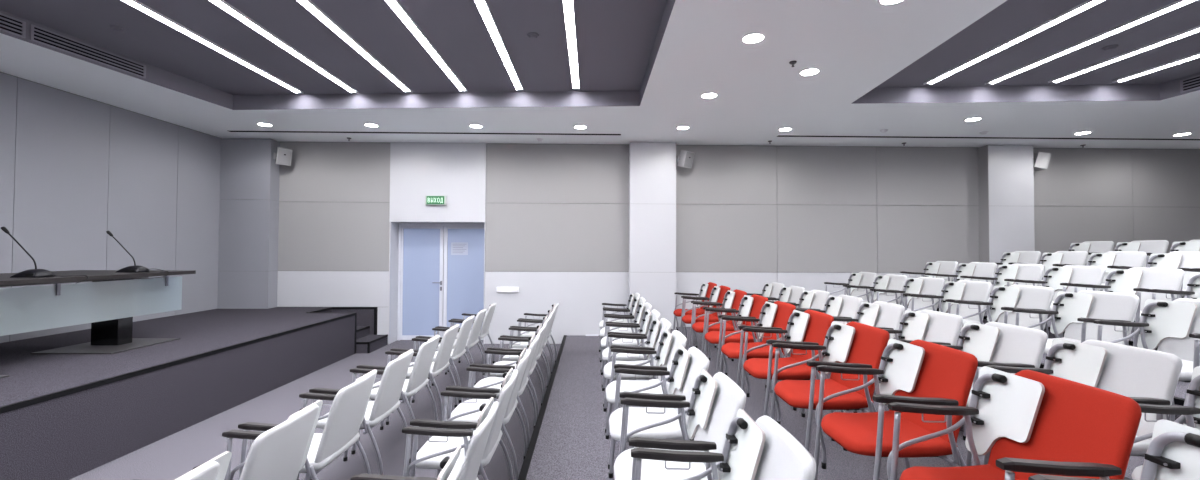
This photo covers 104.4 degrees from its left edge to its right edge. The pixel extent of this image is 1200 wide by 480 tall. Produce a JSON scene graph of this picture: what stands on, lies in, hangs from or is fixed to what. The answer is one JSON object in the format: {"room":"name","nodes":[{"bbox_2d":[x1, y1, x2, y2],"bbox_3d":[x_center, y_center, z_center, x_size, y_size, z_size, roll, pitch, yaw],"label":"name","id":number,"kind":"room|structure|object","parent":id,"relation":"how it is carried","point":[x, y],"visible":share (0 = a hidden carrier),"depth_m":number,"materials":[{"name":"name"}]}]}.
{"room":"lecture hall","nodes":[
{"label":"lecture hall","id":0,"kind":"room"},
{"bbox_2d":[0,72,220,342],"bbox_3d":[-6.299,-0.114,3.115,0.120,3.570,9.860,0,-1,-1],"label":"wall","id":1,"kind":"structure","parent":0,"point":[75,169],"depth_m":5.85,"materials":[{"name":"grey paint"}]},
{"bbox_2d":[70,340,560,479],"bbox_3d":[2.487,1.765,3.492,17.680,0.100,10.360,0,-1,-1],"label":"floor","id":2,"kind":"structure","parent":0,"point":[173,456],"depth_m":4.11,"materials":[{"name":"grey carpet"}]},
{"bbox_2d":[0,307,387,479],"bbox_3d":[-4.880,1.360,3.112,2.727,0.635,9.656,0,-1,-1],"label":"stage","id":3,"kind":"object","parent":2,"relation":"on","point":[63,416],"visible":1,"depth_m":4.17,"materials":[{"name":"grey carpet"}]},
{"bbox_2d":[0,270,195,377],"bbox_3d":[-5.220,0.691,4.039,1.280,0.745,2.700,0,-1,-1],"label":"table","id":4,"kind":"object","parent":3,"relation":"on","point":[110,302],"visible":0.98,"depth_m":4.47,"materials":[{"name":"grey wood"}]},
{"bbox_2d":[1,227,87,282],"bbox_3d":[-4.850,0.131,4.013,0.607,0.493,0.184,0,-1,-11],"label":"gooseneck microphone","id":5,"kind":"object","parent":4,"relation":"on","point":[31,273],"visible":1,"depth_m":3.99,"materials":[{"name":"black"}]},
{"bbox_2d":[106,231,168,278],"bbox_3d":[-4.872,0.152,4.819,0.600,0.500,0.285,0,-1,-1],"label":"gooseneck microphone","id":6,"kind":"object","parent":4,"relation":"on","point":[130,269],"visible":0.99,"depth_m":4.84,"materials":[{"name":"black"}]},
{"bbox_2d":[175,451,231,479],"bbox_3d":[-1.657,1.225,1.507,0.592,0.865,0.620,0,-1,-1],"label":"chair","id":7,"kind":"object","parent":2,"relation":"on","point":[216,468],"visible":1,"depth_m":1.68,"materials":[{"name":"white plastic"}]},
{"bbox_2d":[132,400,322,479],"bbox_3d":[-1.668,1.238,2.127,0.592,0.865,0.620,0,-1,-1],"label":"chair","id":8,"kind":"object","parent":2,"relation":"on","point":[280,452],"visible":0.97,"depth_m":2.13,"materials":[{"name":"white plastic"}]},
{"bbox_2d":[238,369,376,479],"bbox_3d":[-1.680,1.250,2.746,0.592,0.865,0.620,0,-1,-1],"label":"chair","id":9,"kind":"object","parent":2,"relation":"on","point":[345,417],"visible":0.71,"depth_m":2.64,"materials":[{"name":"white plastic"}]},
{"bbox_2d":[305,349,413,479],"bbox_3d":[-1.691,1.263,3.366,0.592,0.865,0.620,0,-1,-1],"label":"chair","id":10,"kind":"object","parent":2,"relation":"on","point":[386,402],"visible":0.7,"depth_m":3.24,"materials":[{"name":"white plastic"}]},
{"bbox_2d":[351,335,439,454],"bbox_3d":[-1.703,1.275,3.986,0.592,0.865,0.620,0,-1,-1],"label":"chair","id":11,"kind":"object","parent":2,"relation":"on","point":[418,379],"visible":0.67,"depth_m":3.85,"materials":[{"name":"white plastic"}]},
{"bbox_2d":[386,324,459,424],"bbox_3d":[-1.715,1.288,4.606,0.592,0.865,0.620,0,-1,-1],"label":"chair","id":12,"kind":"object","parent":2,"relation":"on","point":[441,363],"visible":0.67,"depth_m":4.46,"materials":[{"name":"white plastic"}]},
{"bbox_2d":[350,397,498,479],"bbox_3d":[-0.784,1.242,2.183,0.592,0.865,0.620,0,-1,-1],"label":"chair","id":13,"kind":"object","parent":2,"relation":"on","point":[474,452],"visible":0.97,"depth_m":2.23,"materials":[{"name":"white plastic"}]},
{"bbox_2d":[412,315,474,402],"bbox_3d":[-1.726,1.301,5.225,0.592,0.865,0.620,0,-1,-1],"label":"chair","id":14,"kind":"object","parent":2,"relation":"on","point":[459,349],"visible":0.6,"depth_m":5.07,"materials":[{"name":"white plastic"}]},
{"bbox_2d":[437,446,465,479],"bbox_3d":[-0.772,1.230,1.563,0.592,0.865,0.620,0,-1,-1],"label":"chair","id":15,"kind":"object","parent":2,"relation":"on","point":[452,466],"visible":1,"depth_m":1.70,"materials":[{"name":"white plastic"}]},
{"bbox_2d":[432,309,486,385],"bbox_3d":[-1.738,1.313,5.845,0.592,0.865,0.620,0,-1,-1],"label":"chair","id":16,"kind":"object","parent":2,"relation":"on","point":[473,339],"visible":0.62,"depth_m":5.70,"materials":[{"name":"white plastic"}]},
{"bbox_2d":[410,368,517,479],"bbox_3d":[-0.796,1.255,2.803,0.592,0.865,0.620,0,-1,-1],"label":"chair","id":17,"kind":"object","parent":2,"relation":"on","point":[495,434],"visible":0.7,"depth_m":2.67,"materials":[{"name":"white plastic"}]},
{"bbox_2d":[448,303,496,371],"bbox_3d":[-1.750,1.326,6.465,0.592,0.865,0.620,0,-1,-1],"label":"chair","id":18,"kind":"object","parent":2,"relation":"on","point":[484,331],"visible":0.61,"depth_m":6.34,"materials":[{"name":"white plastic"}]},
{"bbox_2d":[446,348,530,479],"bbox_3d":[-0.807,1.267,3.423,0.592,0.865,0.620,0,-1,-1],"label":"chair","id":19,"kind":"object","parent":2,"relation":"on","point":[522,360],"visible":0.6,"depth_m":3.30,"materials":[{"name":"white plastic"}]},
{"bbox_2d":[467,334,539,448],"bbox_3d":[-0.819,1.280,4.042,0.592,0.865,0.620,0,-1,-1],"label":"chair","id":20,"kind":"object","parent":2,"relation":"on","point":[532,345],"visible":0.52,"depth_m":3.96,"materials":[{"name":"white plastic"}]},
{"bbox_2d":[487,323,546,417],"bbox_3d":[-0.831,1.293,4.662,0.592,0.865,0.620,0,-1,-1],"label":"chair","id":21,"kind":"object","parent":2,"relation":"on","point":[540,331],"visible":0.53,"depth_m":4.57,"materials":[{"name":"white plastic"}]},
{"bbox_2d":[497,315,551,398],"bbox_3d":[-0.842,1.305,5.282,0.592,0.865,0.620,0,-1,-1],"label":"chair","id":22,"kind":"object","parent":2,"relation":"on","point":[545,320],"visible":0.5,"depth_m":5.12,"materials":[{"name":"white plastic"}]},
{"bbox_2d":[510,308,555,379],"bbox_3d":[-0.854,1.318,5.902,0.592,0.865,0.620,0,-1,-1],"label":"chair","id":23,"kind":"object","parent":2,"relation":"on","point":[522,344],"visible":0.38,"depth_m":5.76,"materials":[{"name":"white plastic"}]},
{"bbox_2d":[519,303,558,367],"bbox_3d":[-0.866,1.331,6.521,0.592,0.865,0.620,0,-1,-1],"label":"chair","id":24,"kind":"object","parent":2,"relation":"on","point":[531,333],"visible":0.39,"depth_m":6.45,"materials":[{"name":"white plastic"}]},
{"bbox_2d":[0,0,674,109],"bbox_3d":[-2.609,-1.917,2.763,6.414,0.248,7.004,0,-1,-1],"label":"ceiling","id":25,"kind":"structure","parent":0,"point":[618,42],"depth_m":4.71,"materials":[{"name":"grey paint"}]},
{"bbox_2d":[0,13,25,37],"bbox_3d":[-5.181,-1.881,3.675,0.014,0.145,0.950,0,-1,7],"label":"ceiling vent","id":26,"kind":"object","parent":25,"relation":"in","point":[8,24],"visible":1,"depth_m":4.07,"materials":[{"name":"grey"}]},
{"bbox_2d":[30,24,145,78],"bbox_3d":[-5.063,-1.860,4.652,0.012,0.145,0.950,0,-1,7],"label":"ceiling vent","id":27,"kind":"object","parent":25,"relation":"in","point":[40,35],"visible":1,"depth_m":4.58,"materials":[{"name":"grey metal"}]},
{"bbox_2d":[121,0,303,93],"bbox_3d":[-3.847,-1.977,3.108,0.086,0.024,5.900,0,-1,-1],"label":"recessed light","id":28,"kind":"object","parent":25,"relation":"in","point":[136,4],"visible":1,"depth_m":4.56,"materials":[{"name":"white plastic"}]},
{"bbox_2d":[209,0,357,92],"bbox_3d":[-3.127,-1.975,3.085,0.086,0.024,5.900,0,-1,-1],"label":"recessed light","id":29,"kind":"object","parent":25,"relation":"in","point":[222,4],"visible":1,"depth_m":4.55,"materials":[{"name":"white plastic"}]},
{"bbox_2d":[296,0,411,92],"bbox_3d":[-2.410,-1.973,3.050,0.086,0.024,5.900,0,-1,-1],"label":"recessed light","id":30,"kind":"object","parent":25,"relation":"in","point":[310,6],"visible":1,"depth_m":4.54,"materials":[{"name":"white plastic"}]},
{"bbox_2d":[385,0,466,91],"bbox_3d":[-1.689,-1.971,3.011,0.086,0.024,5.900,0,-1,-1],"label":"recessed light","id":31,"kind":"object","parent":25,"relation":"in","point":[395,5],"visible":1,"depth_m":4.52,"materials":[{"name":"white plastic"}]},
{"bbox_2d":[474,0,522,90],"bbox_3d":[-0.963,-1.969,2.966,0.086,0.024,5.900,0,-1,-1],"label":"recessed light","id":32,"kind":"object","parent":25,"relation":"in","point":[482,5],"visible":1,"depth_m":4.51,"materials":[{"name":"white plastic"}]},
{"bbox_2d":[563,0,579,89],"bbox_3d":[-0.244,-1.967,2.921,0.086,0.024,5.900,0,-1,-1],"label":"recessed light","id":33,"kind":"object","parent":25,"relation":"in","point":[568,5],"visible":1,"depth_m":4.50,"materials":[{"name":"white plastic"}]},
{"bbox_2d":[526,335,645,479],"bbox_3d":[5.352,1.647,3.298,11.760,0.150,9.660,0,-1,-1],"label":"floor","id":34,"kind":"structure","parent":0,"point":[572,443],"depth_m":3.96,"materials":[{"name":"grey carpet"}]},
{"bbox_2d":[518,335,566,479],"bbox_3d":[-0.507,1.562,3.189,0.051,0.039,9.658,0,-1,-1],"label":"trim","id":35,"kind":"structure","parent":34,"relation":"attached to","point":[527,460],"depth_m":3.95,"materials":[{"name":"black"}]},
{"bbox_2d":[599,293,639,355],"bbox_3d":[0.268,1.185,6.534,0.592,0.865,0.620,0,-1,-1],"label":"chair","id":36,"kind":"object","parent":34,"relation":"on","point":[632,296],"visible":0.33,"depth_m":6.71,"materials":[{"name":"white plastic"}]},
{"bbox_2d":[600,297,645,367],"bbox_3d":[0.280,1.173,5.914,0.592,0.865,0.620,0,-1,-1],"label":"chair","id":37,"kind":"object","parent":34,"relation":"on","point":[636,302],"visible":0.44,"depth_m":6.04,"materials":[{"name":"white plastic"}]},
{"bbox_2d":[601,303,651,386],"bbox_3d":[0.291,1.160,5.294,0.592,0.865,0.620,0,-1,-1],"label":"chair","id":38,"kind":"object","parent":34,"relation":"on","point":[642,308],"visible":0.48,"depth_m":5.35,"materials":[{"name":"white plastic"}]},
{"bbox_2d":[602,309,660,406],"bbox_3d":[0.303,1.147,4.674,0.592,0.865,0.620,0,-1,-1],"label":"chair","id":39,"kind":"object","parent":34,"relation":"on","point":[648,317],"visible":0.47,"depth_m":4.72,"materials":[{"name":"white plastic"}]},
{"bbox_2d":[603,318,671,432],"bbox_3d":[0.315,1.135,4.055,0.592,0.865,0.620,0,-1,-1],"label":"chair","id":40,"kind":"object","parent":34,"relation":"on","point":[657,327],"visible":0.52,"depth_m":4.12,"materials":[{"name":"white plastic"}]},
{"bbox_2d":[606,330,686,468],"bbox_3d":[0.326,1.122,3.435,0.592,0.865,0.620,0,-1,-1],"label":"chair","id":41,"kind":"object","parent":34,"relation":"on","point":[669,343],"visible":0.55,"depth_m":3.50,"materials":[{"name":"white plastic"}]},
{"bbox_2d":[608,345,709,477],"bbox_3d":[0.338,1.110,2.815,0.592,0.865,0.620,0,-1,-1],"label":"chair","id":42,"kind":"object","parent":34,"relation":"on","point":[686,366],"visible":0.63,"depth_m":2.82,"materials":[{"name":"white plastic"}]},
{"bbox_2d":[614,369,745,479],"bbox_3d":[0.350,1.097,2.195,0.592,0.865,0.620,0,-1,-1],"label":"chair","id":43,"kind":"object","parent":34,"relation":"on","point":[715,401],"visible":0.78,"depth_m":2.21,"materials":[{"name":"white plastic"}]},
{"bbox_2d":[631,409,815,479],"bbox_3d":[0.361,1.084,1.576,0.592,0.865,0.620,0,-1,-1],"label":"chair","id":44,"kind":"object","parent":34,"relation":"on","point":[762,449],"visible":1,"depth_m":1.70,"materials":[{"name":"white plastic"}]},
{"bbox_2d":[0,0,1199,148],"bbox_3d":[2.506,-1.760,3.314,17.680,0.001,9.860,0,-1,-1],"label":"ceiling","id":45,"kind":"structure","parent":0,"point":[857,46],"depth_m":6.00,"materials":[{"name":"white paint"}]},
{"bbox_2d":[229,131,620,134],"bbox_3d":[-2.753,-1.701,7.373,6.175,0.013,0.075,0,-1,-1],"label":"trim","id":46,"kind":"structure","parent":45,"relation":"attached to","point":[229,131],"depth_m":7.37,"materials":[{"name":"black metal"}]},
{"bbox_2d":[741,33,765,43],"bbox_3d":[1.327,-1.747,4.032,0.208,0.006,0.208,0,-1,-1],"label":"recessed light","id":47,"kind":"object","parent":45,"relation":"in","point":[751,38],"visible":1,"depth_m":4.03,"materials":[{"name":"white"}]},
{"bbox_2d":[777,135,1199,139],"bbox_3d":[7.160,-1.658,7.559,8.615,0.013,0.075,0,-1,-1],"label":"trim","id":48,"kind":"structure","parent":45,"relation":"attached to","point":[778,135],"depth_m":7.54,"materials":[{"name":"black"}]},
{"bbox_2d":[277,142,1199,343],"bbox_3d":[2.405,0.027,8.307,17.680,3.570,0.442,0,-1,-1],"label":"wall","id":49,"kind":"structure","parent":0,"point":[554,217],"depth_m":8.09,"materials":[{"name":"grey paint"}]},
{"bbox_2d":[217,138,279,308],"bbox_3d":[-5.915,0.039,7.841,0.825,3.460,0.240,0,-1,-1],"label":"column","id":50,"kind":"structure","parent":49,"relation":"attached to","point":[249,170],"depth_m":7.73,"materials":[{"name":"grey paint"}]},
{"bbox_2d":[274,147,292,165],"bbox_3d":[-5.321,-1.404,7.795,0.252,0.306,0.212,-1,-2,39],"label":"wall speaker","id":51,"kind":"object","parent":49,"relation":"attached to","point":[283,156],"visible":1,"depth_m":7.74,"materials":[{"name":"grey"}]},
{"bbox_2d":[277,149,291,164],"bbox_3d":[-5.251,-1.381,7.739,0.072,0.237,0.186,-1,-2,39],"label":"grille","id":52,"kind":"object","parent":51,"relation":"attached to","point":[284,156],"depth_m":7.74,"materials":[{"name":"grey"}]},
{"bbox_2d":[397,223,483,339],"bbox_3d":[-2.807,0.747,8.329,1.600,2.090,0.132,0,-1,-1],"label":"door","id":53,"kind":"structure","parent":49,"relation":"in","point":[436,286],"depth_m":8.34,"materials":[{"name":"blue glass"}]},
{"bbox_2d":[451,242,467,254],"bbox_3d":[-2.523,0.157,8.356,0.300,0.225,0.003,0,-1,-1],"label":"notice sheet","id":54,"kind":"object","parent":53,"relation":"attached to","point":[457,248],"visible":1,"depth_m":8.36,"materials":[{"name":"grey paper"}]},
{"bbox_2d":[629,142,675,328],"bbox_3d":[0.894,0.070,7.978,0.782,3.460,0.220,0,-1,-1],"label":"pillar","id":55,"kind":"structure","parent":49,"relation":"attached to","point":[652,165],"depth_m":7.88,"materials":[{"name":"grey paint"}]},
{"bbox_2d":[677,150,694,167],"bbox_3d":[1.447,-1.380,7.923,0.226,0.306,0.239,1,-2,-39],"label":"wall speaker","id":56,"kind":"object","parent":49,"relation":"attached to","point":[685,159],"visible":1,"depth_m":7.86,"materials":[{"name":"grey"}]},
{"bbox_2d":[978,145,1034,292],"bbox_3d":[7.071,0.097,8.094,0.795,3.460,0.220,0,-1,-1],"label":"pillar","id":57,"kind":"structure","parent":49,"relation":"attached to","point":[1005,172],"depth_m":8.00,"materials":[{"name":"grey paint"}]},
{"bbox_2d":[1033,152,1050,170],"bbox_3d":[7.584,-1.363,8.044,0.256,0.306,0.210,0,-1,7],"label":"wall speaker","id":58,"kind":"object","parent":49,"relation":"attached to","point":[1041,160],"visible":0.98,"depth_m":7.97,"materials":[{"name":"grey"}]},
{"bbox_2d":[653,327,983,479],"bbox_3d":[5.923,1.500,3.312,10.620,0.149,9.660,0,-1,-1],"label":"floor","id":59,"kind":"structure","parent":0,"point":[841,464],"depth_m":3.35,"materials":[{"name":"grey carpet"}]},
{"bbox_2d":[673,282,716,347],"bbox_3d":[1.343,1.043,6.639,0.592,0.865,0.620,0,-1,-1],"label":"chair","id":60,"kind":"object","parent":59,"relation":"on","point":[705,290],"visible":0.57,"depth_m":6.69,"materials":[{"name":"red fabric"}]},
{"bbox_2d":[682,285,729,357],"bbox_3d":[1.355,1.030,6.019,0.592,0.865,0.620,0,-1,-1],"label":"chair","id":61,"kind":"object","parent":59,"relation":"on","point":[717,294],"visible":0.59,"depth_m":6.06,"materials":[{"name":"red fabric"}]},
{"bbox_2d":[691,289,746,371],"bbox_3d":[1.366,1.018,5.399,0.592,0.865,0.620,0,-1,-1],"label":"chair","id":62,"kind":"object","parent":59,"relation":"on","point":[732,299],"visible":0.63,"depth_m":5.42,"materials":[{"name":"red fabric"}]},
{"bbox_2d":[704,294,767,387],"bbox_3d":[1.378,1.005,4.780,0.592,0.865,0.620,0,-1,-1],"label":"chair","id":63,"kind":"object","parent":59,"relation":"on","point":[750,307],"visible":0.59,"depth_m":4.79,"materials":[{"name":"red fabric"}]},
{"bbox_2d":[720,301,796,410],"bbox_3d":[1.389,0.992,4.160,0.592,0.865,0.620,0,-1,-1],"label":"chair","id":64,"kind":"object","parent":59,"relation":"on","point":[775,315],"visible":0.65,"depth_m":4.18,"materials":[{"name":"red fabric"}]},
{"bbox_2d":[740,282,783,329],"bbox_3d":[2.282,1.047,6.656,0.592,0.865,0.620,0,-1,-1],"label":"chair","id":65,"kind":"object","parent":59,"relation":"on","point":[772,290],"visible":0.21,"depth_m":6.72,"materials":[{"name":"plastic"}]},
{"bbox_2d":[768,286,804,306],"bbox_3d":[2.293,1.034,6.037,0.592,0.865,0.620,0,-1,-1],"label":"chair","id":66,"kind":"object","parent":59,"relation":"on","point":[791,294],"visible":0.16,"depth_m":6.09,"materials":[{"name":"plastic"}]},
{"bbox_2d":[741,309,833,440],"bbox_3d":[1.401,0.980,3.540,0.592,0.865,0.620,0,-1,-1],"label":"chair","id":67,"kind":"object","parent":59,"relation":"on","point":[808,327],"visible":0.71,"depth_m":3.54,"materials":[{"name":"red fabric"}]},
{"bbox_2d":[771,290,829,357],"bbox_3d":[2.305,1.022,5.417,0.592,0.865,0.620,0,-1,-1],"label":"chair","id":68,"kind":"object","parent":59,"relation":"on","point":[814,299],"visible":0.14,"depth_m":5.47,"materials":[{"name":"white plastic"}]},
{"bbox_2d":[790,295,862,355],"bbox_3d":[2.317,1.009,4.797,0.592,0.865,0.620,0,-1,-1],"label":"chair","id":69,"kind":"object","parent":59,"relation":"on","point":[842,306],"visible":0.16,"depth_m":4.85,"materials":[{"name":"white plastic"}]},
{"bbox_2d":[770,321,888,479],"bbox_3d":[1.413,0.967,2.920,0.592,0.865,0.620,0,-1,-1],"label":"chair","id":70,"kind":"object","parent":59,"relation":"on","point":[853,344],"visible":0.84,"depth_m":2.88,"materials":[{"name":"red fabric"}]},
{"bbox_2d":[820,301,904,372],"bbox_3d":[2.328,0.996,4.177,0.592,0.865,0.620,0,-1,-1],"label":"chair","id":71,"kind":"object","parent":59,"relation":"on","point":[879,314],"visible":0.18,"depth_m":4.22,"materials":[{"name":"white plastic"}]},
{"bbox_2d":[814,338,977,479],"bbox_3d":[1.424,0.954,2.300,0.592,0.865,0.620,0,-1,-1],"label":"chair","id":72,"kind":"object","parent":59,"relation":"on","point":[918,371],"visible":0.95,"depth_m":2.26,"materials":[{"name":"red fabric"}]},
{"bbox_2d":[853,310,966,440],"bbox_3d":[2.340,0.984,3.558,0.592,0.865,0.620,0,-1,-1],"label":"chair","id":73,"kind":"object","parent":59,"relation":"on","point":[941,328],"visible":0.28,"depth_m":3.60,"materials":[{"name":"white plastic"}]},
{"bbox_2d":[943,321,1047,465],"bbox_3d":[2.352,0.971,2.938,0.592,0.865,0.620,0,-1,-1],"label":"chair","id":74,"kind":"object","parent":59,"relation":"on","point":[991,343],"visible":0.23,"depth_m":2.94,"materials":[{"name":"white plastic"}]},
{"bbox_2d":[887,366,1141,479],"bbox_3d":[1.436,0.942,1.681,0.592,0.865,0.620,0,-1,-1],"label":"chair","id":75,"kind":"object","parent":59,"relation":"on","point":[1032,423],"visible":1,"depth_m":1.73,"materials":[{"name":"red fabric"}]},
{"bbox_2d":[984,339,1182,464],"bbox_3d":[2.363,0.959,2.318,0.592,0.865,0.620,0,-1,-1],"label":"chair","id":76,"kind":"object","parent":59,"relation":"on","point":[1146,376],"visible":0.35,"depth_m":2.30,"materials":[{"name":"white plastic"}]},
{"bbox_2d":[1028,419,1199,479],"bbox_3d":[1.448,0.929,1.061,0.592,0.865,0.620,0,-1,-1],"label":"chair","id":77,"kind":"object","parent":59,"relation":"on","point":[1173,452],"visible":1,"depth_m":1.31,"materials":[{"name":"white plastic"}]},
{"bbox_2d":[1131,366,1199,479],"bbox_3d":[2.375,0.946,1.698,0.592,0.865,0.620,0,-1,-1],"label":"chair","id":78,"kind":"object","parent":59,"relation":"on","point":[1190,412],"visible":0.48,"depth_m":1.94,"materials":[{"name":"white plastic"}]},
{"bbox_2d":[823,357,1144,479],"bbox_3d":[6.953,1.351,3.334,8.560,0.158,9.660,0,-1,-1],"label":"floor","id":79,"kind":"structure","parent":0,"point":[1134,461],"depth_m":2.58,"materials":[{"name":"grey carpet"}]},
{"bbox_2d":[824,272,876,302],"bbox_3d":[3.582,0.895,6.684,0.592,0.865,0.620,0,-1,-1],"label":"chair","id":80,"kind":"object","parent":79,"relation":"on","point":[861,278],"visible":0.42,"depth_m":6.74,"materials":[{"name":"white plastic"}]},
{"bbox_2d":[847,274,906,304],"bbox_3d":[3.594,0.882,6.064,0.592,0.865,0.620,0,-1,-1],"label":"chair","id":81,"kind":"object","parent":79,"relation":"on","point":[888,281],"visible":0.41,"depth_m":6.12,"materials":[{"name":"white plastic"}]},
{"bbox_2d":[875,277,944,311],"bbox_3d":[3.605,0.869,5.444,0.592,0.865,0.620,0,-1,-1],"label":"chair","id":82,"kind":"object","parent":79,"relation":"on","point":[920,285],"visible":0.41,"depth_m":5.49,"materials":[{"name":"white plastic"}]},
{"bbox_2d":[909,280,991,326],"bbox_3d":[3.617,0.857,4.825,0.592,0.865,0.620,0,-1,-1],"label":"chair","id":83,"kind":"object","parent":79,"relation":"on","point":[964,290],"visible":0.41,"depth_m":4.85,"materials":[{"name":"white plastic"}]},
{"bbox_2d":[954,284,1053,344],"bbox_3d":[3.629,0.844,4.205,0.592,0.865,0.620,0,-1,-1],"label":"chair","id":84,"kind":"object","parent":79,"relation":"on","point":[1003,299],"visible":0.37,"depth_m":4.25,"materials":[{"name":"white plastic"}]},
{"bbox_2d":[1012,290,1139,353],"bbox_3d":[3.640,0.832,3.585,0.592,0.865,0.620,0,-1,-1],"label":"chair","id":85,"kind":"object","parent":79,"relation":"on","point":[1073,313],"visible":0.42,"depth_m":3.63,"materials":[{"name":"white plastic"}]},
{"bbox_2d":[1093,298,1199,421],"bbox_3d":[3.652,0.819,2.965,0.592,0.865,0.620,0,-1,-1],"label":"chair","id":86,"kind":"object","parent":79,"relation":"on","point":[1173,327],"visible":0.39,"depth_m":3.11,"materials":[{"name":"white plastic"}]},
{"bbox_2d":[851,0,1199,103],"bbox_3d":[4.763,-1.890,2.639,4.253,0.248,6.480,0,-1,-1],"label":"ceiling","id":87,"kind":"structure","parent":0,"point":[1012,18],"depth_m":4.95,"materials":[{"name":"grey paint"}]},
{"bbox_2d":[924,0,1104,84],"bbox_3d":[4.026,-1.954,2.696,0.086,0.024,5.900,0,-1,-1],"label":"recessed light","id":88,"kind":"object","parent":87,"relation":"in","point":[1089,3],"visible":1,"depth_m":4.42,"materials":[{"name":"white plastic"}]},
{"bbox_2d":[985,0,1195,84],"bbox_3d":[4.751,-1.952,2.675,0.086,0.024,5.900,0,-1,-1],"label":"recessed light","id":89,"kind":"object","parent":87,"relation":"in","point":[1179,3],"visible":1,"depth_m":4.41,"materials":[{"name":"white plastic"}]},
{"bbox_2d":[1048,26,1199,82],"bbox_3d":[5.470,-1.950,2.626,0.086,0.024,5.900,0,-1,-1],"label":"recessed light","id":90,"kind":"object","parent":87,"relation":"in","point":[1194,30],"visible":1,"depth_m":4.76,"materials":[{"name":"white plastic"}]},
{"bbox_2d":[1112,52,1199,82],"bbox_3d":[6.206,-1.947,2.599,0.086,0.024,5.900,0,-1,-1],"label":"recessed light","id":91,"kind":"object","parent":87,"relation":"in","point":[1197,55],"visible":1,"depth_m":5.11,"materials":[{"name":"white"}]},
{"bbox_2d":[1180,75,1199,92],"bbox_3d":[6.810,-1.806,4.972,0.012,0.145,0.950,0,-1,-1],"label":"ceiling vent","id":92,"kind":"object","parent":87,"relation":"in","point":[1191,83],"visible":1,"depth_m":5.36,"materials":[{"name":"grey"}]},
{"bbox_2d":[907,303,1156,350],"bbox_3d":[8.174,1.039,3.364,6.120,0.151,9.660,0,-1,-1],"label":"floor","id":93,"kind":"structure","parent":0,"point":[1051,335],"depth_m":5.32,"materials":[{"name":"grey carpet"}]},
{"bbox_2d":[979,251,1040,281],"bbox_3d":[5.913,0.591,6.734,0.592,0.865,0.620,0,-1,-1],"label":"chair","id":94,"kind":"object","parent":93,"relation":"on","point":[1031,257],"visible":0.17,"depth_m":6.78,"materials":[{"name":"plastic"}]},
{"bbox_2d":[1018,251,1087,285],"bbox_3d":[5.925,0.578,6.114,0.592,0.865,0.620,0,-1,-1],"label":"chair","id":95,"kind":"object","parent":93,"relation":"on","point":[1056,259],"visible":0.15,"depth_m":6.16,"materials":[{"name":"white plastic"}]},
{"bbox_2d":[1061,251,1146,290],"bbox_3d":[5.936,0.566,5.494,0.592,0.865,0.620,0,-1,-1],"label":"chair","id":96,"kind":"object","parent":93,"relation":"on","point":[1109,260],"visible":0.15,"depth_m":5.54,"materials":[{"name":"white plastic"}]},
{"bbox_2d":[1118,252,1199,298],"bbox_3d":[5.948,0.553,4.875,0.592,0.865,0.620,0,-1,-1],"label":"chair","id":97,"kind":"object","parent":93,"relation":"on","point":[1185,261],"visible":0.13,"depth_m":4.94,"materials":[{"name":"white plastic"}]},
{"bbox_2d":[958,332,1189,423],"bbox_3d":[7.598,1.194,3.350,7.270,0.163,9.660,0,-1,-1],"label":"floor","id":98,"kind":"structure","parent":0,"point":[1181,389],"depth_m":3.42,"materials":[{"name":"grey carpet"}]},
{"bbox_2d":[900,261,957,304],"bbox_3d":[4.733,0.737,6.709,0.592,0.865,0.620,0,-1,-1],"label":"chair","id":99,"kind":"object","parent":98,"relation":"on","point":[938,267],"visible":0.27,"depth_m":6.76,"materials":[{"name":"white plastic"}]},
{"bbox_2d":[930,262,997,321],"bbox_3d":[4.744,0.724,6.089,0.592,0.865,0.620,0,-1,-1],"label":"chair","id":100,"kind":"object","parent":98,"relation":"on","point":[978,269],"visible":0.23,"depth_m":6.14,"materials":[{"name":"white plastic"}]},
{"bbox_2d":[967,263,1048,338],"bbox_3d":[4.756,0.712,5.469,0.592,0.865,0.620,0,-1,-1],"label":"chair","id":101,"kind":"object","parent":98,"relation":"on","point":[1005,275],"visible":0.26,"depth_m":5.52,"materials":[{"name":"white plastic"}]},
{"bbox_2d":[1013,265,1105,337],"bbox_3d":[4.768,0.699,4.849,0.592,0.865,0.620,0,-1,-1],"label":"chair","id":102,"kind":"object","parent":98,"relation":"on","point":[1057,278],"visible":0.3,"depth_m":4.90,"materials":[{"name":"white plastic"}]},
{"bbox_2d":[1071,267,1184,346],"bbox_3d":[4.779,0.686,4.230,0.592,0.865,0.620,0,-1,-1],"label":"chair","id":103,"kind":"object","parent":98,"relation":"on","point":[1137,281],"visible":0.34,"depth_m":4.24,"materials":[{"name":"white plastic"}]},
{"bbox_2d":[1148,272,1199,349],"bbox_3d":[4.791,0.674,3.610,0.592,0.865,0.620,0,-1,-1],"label":"chair","id":104,"kind":"object","parent":98,"relation":"on","point":[1192,291],"visible":0.3,"depth_m":3.85,"materials":[{"name":"white plastic"}]},
{"bbox_3d":[8.765,0.893,3.378,4.940,0.146,9.660,0,-1,-1],"label":"floor","id":105,"kind":"structure","parent":0,"visible":0},
{"bbox_2d":[1046,241,1113,265],"bbox_3d":[6.963,0.450,6.757,0.592,0.865,0.620,0,-1,-1],"label":"chair","id":106,"kind":"object","parent":105,"relation":"on","point":[1088,246],"visible":0.18,"depth_m":6.79,"materials":[{"name":"plastic"}]},
{"bbox_2d":[1090,240,1168,266],"bbox_3d":[6.975,0.437,6.137,0.592,0.865,0.620,0,-1,-1],"label":"chair","id":107,"kind":"object","parent":105,"relation":"on","point":[1147,246],"visible":0.19,"depth_m":6.14,"materials":[{"name":"white plastic"}]},
{"bbox_2d":[1146,240,1199,266],"bbox_3d":[6.987,0.424,5.517,0.592,0.865,0.620,0,-1,-1],"label":"chair","id":108,"kind":"object","parent":105,"relation":"on","point":[1193,245],"visible":0.19,"depth_m":5.70,"materials":[{"name":"plastic"}]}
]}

